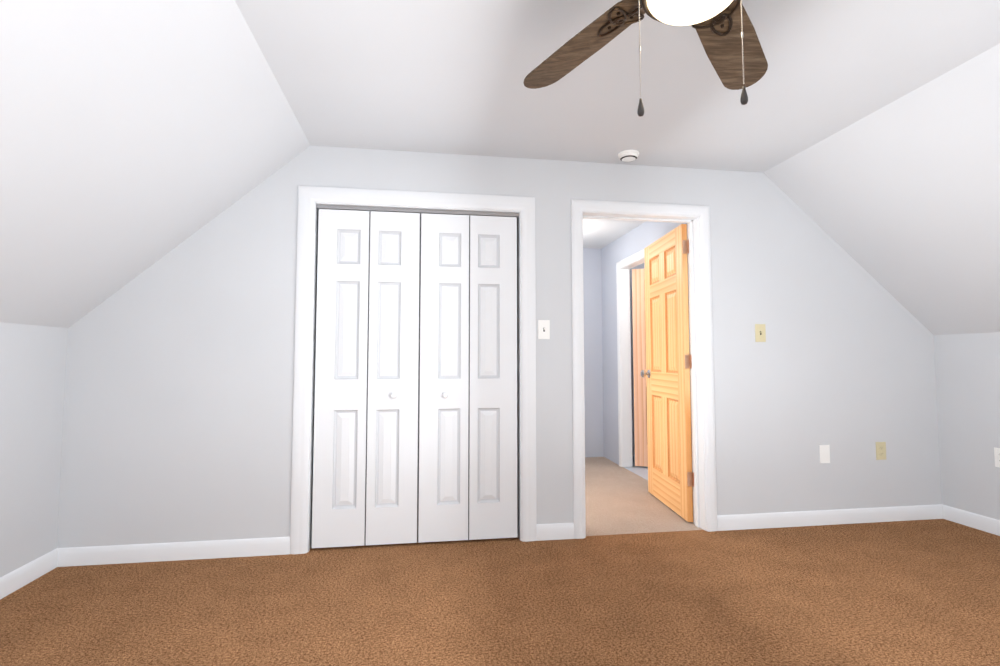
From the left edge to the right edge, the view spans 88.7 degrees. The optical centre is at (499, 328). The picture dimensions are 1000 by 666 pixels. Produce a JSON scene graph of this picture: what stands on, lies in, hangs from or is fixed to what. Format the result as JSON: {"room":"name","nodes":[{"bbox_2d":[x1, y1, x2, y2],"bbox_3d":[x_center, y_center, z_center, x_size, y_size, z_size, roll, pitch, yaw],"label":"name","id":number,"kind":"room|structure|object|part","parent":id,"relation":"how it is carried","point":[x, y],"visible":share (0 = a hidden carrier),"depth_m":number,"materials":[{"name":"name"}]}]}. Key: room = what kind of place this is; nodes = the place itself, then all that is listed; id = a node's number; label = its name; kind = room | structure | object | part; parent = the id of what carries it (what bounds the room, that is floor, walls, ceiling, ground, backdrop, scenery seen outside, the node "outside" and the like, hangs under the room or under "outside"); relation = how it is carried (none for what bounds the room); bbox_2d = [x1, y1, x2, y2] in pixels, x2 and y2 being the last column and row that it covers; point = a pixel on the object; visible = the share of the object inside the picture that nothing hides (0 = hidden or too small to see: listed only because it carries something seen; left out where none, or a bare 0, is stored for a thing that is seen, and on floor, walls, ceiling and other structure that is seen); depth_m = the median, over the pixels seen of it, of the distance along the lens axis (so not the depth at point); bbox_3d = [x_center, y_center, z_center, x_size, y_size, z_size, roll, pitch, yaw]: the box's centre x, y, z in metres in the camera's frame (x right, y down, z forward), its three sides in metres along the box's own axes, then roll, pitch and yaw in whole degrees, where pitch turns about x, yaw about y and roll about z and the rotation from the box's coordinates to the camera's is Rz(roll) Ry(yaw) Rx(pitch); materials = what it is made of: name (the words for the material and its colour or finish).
{"room":"attic bedroom","nodes":[
{"label":"attic bedroom","id":0,"kind":"room"},
{"bbox_2d":[0,322,67,576],"bbox_3d":[-2.062,0.487,0.816,0.140,1.240,3.710,1,-3,-9],"label":"wall","id":1,"kind":"structure","parent":0,"point":[32,374],"depth_m":2.44,"materials":[{"name":"paint"}]},
{"bbox_2d":[0,548,59,598],"bbox_3d":[-1.989,1.063,0.808,0.014,0.090,3.680,1,-3,-9],"label":"baseboard","id":2,"kind":"structure","parent":1,"relation":"attached to","point":[20,577],"depth_m":2.42,"materials":[{"name":"white wood"}]},
{"bbox_2d":[0,0,310,327],"bbox_3d":[-1.490,-0.716,0.973,1.381,1.220,3.710,1,-3,-9],"label":"ceiling","id":3,"kind":"structure","parent":0,"point":[137,137],"depth_m":1.95,"materials":[{"name":"paint"}]},
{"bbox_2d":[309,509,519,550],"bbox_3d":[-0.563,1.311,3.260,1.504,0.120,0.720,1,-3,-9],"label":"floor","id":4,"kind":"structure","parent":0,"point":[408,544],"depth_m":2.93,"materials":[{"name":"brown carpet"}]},
{"bbox_2d":[417,252,420,508],"bbox_3d":[-0.576,0.083,3.416,1.604,2.350,0.650,1,-3,-9],"label":"wall","id":5,"kind":"structure","parent":0,"point":[418,379],"depth_m":3.68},
{"bbox_2d":[57,146,941,547],"bbox_3d":[0.330,-0.022,3.160,5.686,2.530,0.140,1,-3,-9],"label":"wall","id":6,"kind":"structure","parent":0,"point":[179,392],"depth_m":3.05,"materials":[{"name":"paint"}]},
{"bbox_2d":[60,537,289,566],"bbox_3d":[-1.692,1.174,2.704,1.111,0.090,0.014,1,-3,-9],"label":"baseboard","id":7,"kind":"structure","parent":6,"relation":"attached to","point":[192,550],"depth_m":2.69,"materials":[{"name":"white wood"}]},
{"bbox_2d":[290,186,536,553],"bbox_3d":[-0.475,0.216,3.015,1.372,2.039,0.158,1,-3,-9],"label":"closet door","id":8,"kind":"structure","parent":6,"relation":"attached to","point":[312,398],"depth_m":2.97,"materials":[{"name":"white wood"}]},
{"bbox_3d":[-0.608,0.380,2.927,0.036,0.036,0.032,1,-3,-9],"label":"knob","id":9,"kind":"part","parent":8,"relation":"part of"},
{"bbox_3d":[-0.469,0.266,2.970,1.157,1.905,0.062,1,-3,-9],"label":"closet door leaf","id":10,"kind":"part","parent":8,"relation":"part of","materials":[{"name":"white wood"}]},
{"bbox_3d":[-0.319,0.383,2.971,0.036,0.036,0.032,1,-3,-9],"label":"knob","id":11,"kind":"part","parent":8,"relation":"part of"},
{"bbox_2d":[538,320,549,338],"bbox_3d":[0.265,0.003,3.069,0.070,0.115,0.018,1,-3,-9],"label":"light switch","id":12,"kind":"object","parent":6,"relation":"attached to","point":[543,329],"visible":1,"depth_m":3.07,"materials":[{"name":"white plastic"}]},
{"bbox_2d":[582,211,705,530],"bbox_3d":[0.878,0.257,3.228,0.807,1.982,0.140,1,-3,-9],"label":"door jamb","id":13,"kind":"structure","parent":6,"relation":"in","point":[697,426],"depth_m":3.27,"materials":[{"name":"white wood"}]},
{"bbox_2d":[571,199,717,538],"bbox_3d":[0.878,0.229,3.229,0.915,2.037,0.176,1,-3,-9],"label":"door frame","id":14,"kind":"structure","parent":6,"relation":"attached to","point":[578,207],"depth_m":3.16,"materials":[{"name":"white wood"}]},
{"bbox_2d":[641,224,692,521],"bbox_3d":[1.209,0.293,3.732,0.169,1.944,0.760,0,-3,-3],"label":"entry door","id":15,"kind":"structure","parent":6,"relation":"in","point":[666,373],"depth_m":3.64,"materials":[{"name":"brown wood"}]},
{"bbox_3d":[1.194,0.354,4.056,0.169,0.066,0.104,0,-3,-3],"label":"knob","id":16,"kind":"part","parent":15,"relation":"part of","materials":[{"name":"silver metal"}]},
{"bbox_2d":[682,240,693,486],"bbox_3d":[1.248,0.212,3.339,0.003,1.610,0.034,1,-3,-9],"label":"door hinges","id":17,"kind":"structure","parent":6,"relation":"attached to","point":[691,364],"depth_m":3.34,"materials":[{"name":"gold metal"}]},
{"bbox_2d":[755,324,765,341],"bbox_3d":[1.674,0.025,3.282,0.070,0.115,0.018,1,-3,-9],"label":"light switch","id":18,"kind":"object","parent":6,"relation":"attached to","point":[760,332],"visible":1,"depth_m":3.28,"materials":[{"name":"beige plastic"}]},
{"bbox_2d":[819,445,829,462],"bbox_3d":[2.098,0.808,3.307,0.070,0.115,0.007,1,-3,-9],"label":"electrical outlet plate","id":19,"kind":"object","parent":6,"relation":"attached to","point":[824,450],"visible":1,"depth_m":3.30,"materials":[{"name":"white plastic"}]},
{"bbox_2d":[717,504,943,530],"bbox_3d":[2.148,1.208,3.287,1.631,0.090,0.014,1,-3,-9],"label":"baseboard","id":20,"kind":"structure","parent":6,"relation":"attached to","point":[918,512],"depth_m":3.27,"materials":[{"name":"white wood"}]},
{"bbox_2d":[876,442,885,459],"bbox_3d":[2.508,0.802,3.369,0.070,0.115,0.008,1,-3,-9],"label":"electrical outlet","id":21,"kind":"object","parent":6,"relation":"attached to","point":[880,450],"visible":1,"depth_m":3.37,"materials":[{"name":"plastic"}]},
{"bbox_2d":[0,457,999,665],"bbox_3d":[0.455,1.253,2.264,5.686,0.120,6.300,1,-3,-9],"label":"floor","id":22,"kind":"structure","parent":0,"point":[912,593],"depth_m":2.23,"materials":[{"name":"brown carpet"}]},
{"bbox_2d":[583,248,602,456],"bbox_3d":[1.325,0.252,5.697,2.980,2.280,0.100,1,-3,-9],"label":"wall","id":23,"kind":"structure","parent":0,"point":[600,357],"depth_m":5.60,"materials":[{"name":"paint"}]},
{"bbox_2d":[583,219,645,248],"bbox_3d":[1.494,-1.001,4.657,2.980,0.100,2.350,1,-3,-9],"label":"ceiling","id":24,"kind":"structure","parent":0,"point":[599,233],"depth_m":4.88,"materials":[{"name":"paint"}]},
{"bbox_2d":[235,0,999,172],"bbox_3d":[0.600,-1.226,1.321,2.846,0.160,3.710,1,-3,-9],"label":"ceiling","id":25,"kind":"structure","parent":0,"point":[439,76],"depth_m":2.21,"materials":[{"name":"paint"}]},
{"bbox_2d":[618,150,638,161],"bbox_3d":[0.767,-1.027,3.053,0.124,0.036,0.124,1,-3,-9],"label":"smoke detector","id":26,"kind":"object","parent":25,"relation":"attached to","point":[621,154],"visible":0.94,"depth_m":3.02,"materials":[{"name":"white plastic"}]},
{"bbox_2d":[620,155,636,161],"bbox_3d":[0.767,-1.014,3.052,0.098,0.006,0.098,1,-3,-9],"label":"vent","id":27,"kind":"object","parent":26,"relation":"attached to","point":[628,156],"visible":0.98,"depth_m":3.02,"materials":[{"name":"white plastic"}]},
{"bbox_2d":[523,0,767,116],"bbox_3d":[0.466,-0.840,1.277,1.270,0.616,1.276,1,-3,-9],"label":"ceiling fan","id":28,"kind":"object","parent":25,"relation":"hanging from","point":[728,37],"visible":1,"depth_m":1.58,"materials":[{"name":"brown wood"}]},
{"bbox_3d":[0.258,-0.904,1.654,0.302,0.055,0.478,1,-3,-9],"label":"blade","id":29,"kind":"part","parent":28,"relation":"part of","materials":[{"name":"brown wood"}]},
{"bbox_3d":[0.352,-0.730,1.292,0.006,0.298,0.006,1,-3,-9],"label":"chain","id":30,"kind":"part","parent":28,"relation":"part of","materials":[{"name":"silver metal"}]},
{"bbox_3d":[0.494,-0.840,1.308,0.232,0.058,0.232,1,-3,-9],"label":"glass","id":31,"kind":"part","parent":28,"relation":"part of","materials":[{"name":"white glass"}]},
{"bbox_3d":[0.745,-0.905,1.641,0.411,0.055,0.400,1,-3,-9],"label":"blade","id":32,"kind":"part","parent":28,"relation":"part of","materials":[{"name":"brown wood"}]},
{"bbox_3d":[0.583,-0.734,1.233,0.006,0.298,0.006,1,-3,-9],"label":"chain","id":33,"kind":"part","parent":28,"relation":"part of","materials":[{"name":"silver metal"}]},
{"bbox_2d":[624,456,647,479],"bbox_3d":[2.085,1.389,4.556,1.600,0.116,2.250,1,-3,-9],"label":"floor","id":34,"kind":"structure","parent":0,"point":[641,471],"depth_m":4.93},
{"bbox_2d":[599,221,692,490],"bbox_3d":[1.346,0.182,4.499,0.100,2.280,2.220,1,-3,-9],"label":"wall","id":35,"kind":"structure","parent":0,"point":[637,239],"depth_m":5.35,"materials":[{"name":"paint"}]},
{"bbox_2d":[616,249,644,466],"bbox_3d":[1.304,0.316,4.710,0.118,2.037,0.915,1,-3,-9],"label":"door frame","id":36,"kind":"structure","parent":35,"relation":"attached to","point":[624,266],"depth_m":5.08,"materials":[{"name":"white wood"}]},
{"bbox_2d":[632,269,647,466],"bbox_3d":[1.693,0.367,4.993,0.759,1.944,0.035,-1,-3,14],"label":"door","id":37,"kind":"structure","parent":35,"relation":"in","point":[639,366],"depth_m":5.06,"materials":[{"name":"brown wood"}]},
{"bbox_2d":[763,44,999,334],"bbox_3d":[2.712,-0.678,1.611,1.427,1.220,3.710,1,-3,-9],"label":"ceiling","id":38,"kind":"structure","parent":0,"point":[898,200],"depth_m":2.80,"materials":[{"name":"paint"}]},
{"bbox_2d":[934,332,999,519],"bbox_3d":[3.302,0.535,1.630,0.140,1.240,3.710,1,-3,-9],"label":"wall","id":39,"kind":"structure","parent":0,"point":[967,367],"depth_m":3.25,"materials":[{"name":"paint"}]},
{"bbox_2d":[944,505,999,535],"bbox_3d":[3.017,1.188,2.952,0.014,0.090,0.900,1,-3,-9],"label":"baseboard","id":40,"kind":"structure","parent":39,"relation":"attached to","point":[980,522],"depth_m":3.22,"materials":[{"name":"white wood"}]},
{"bbox_2d":[994,447,999,466],"bbox_3d":[3.006,0.774,3.071,0.008,0.115,0.070,1,-3,-9],"label":"outlet","id":41,"kind":"object","parent":39,"relation":"attached to","point":[997,456],"visible":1,"depth_m":3.09,"materials":[{"name":"white plastic"}]}
]}

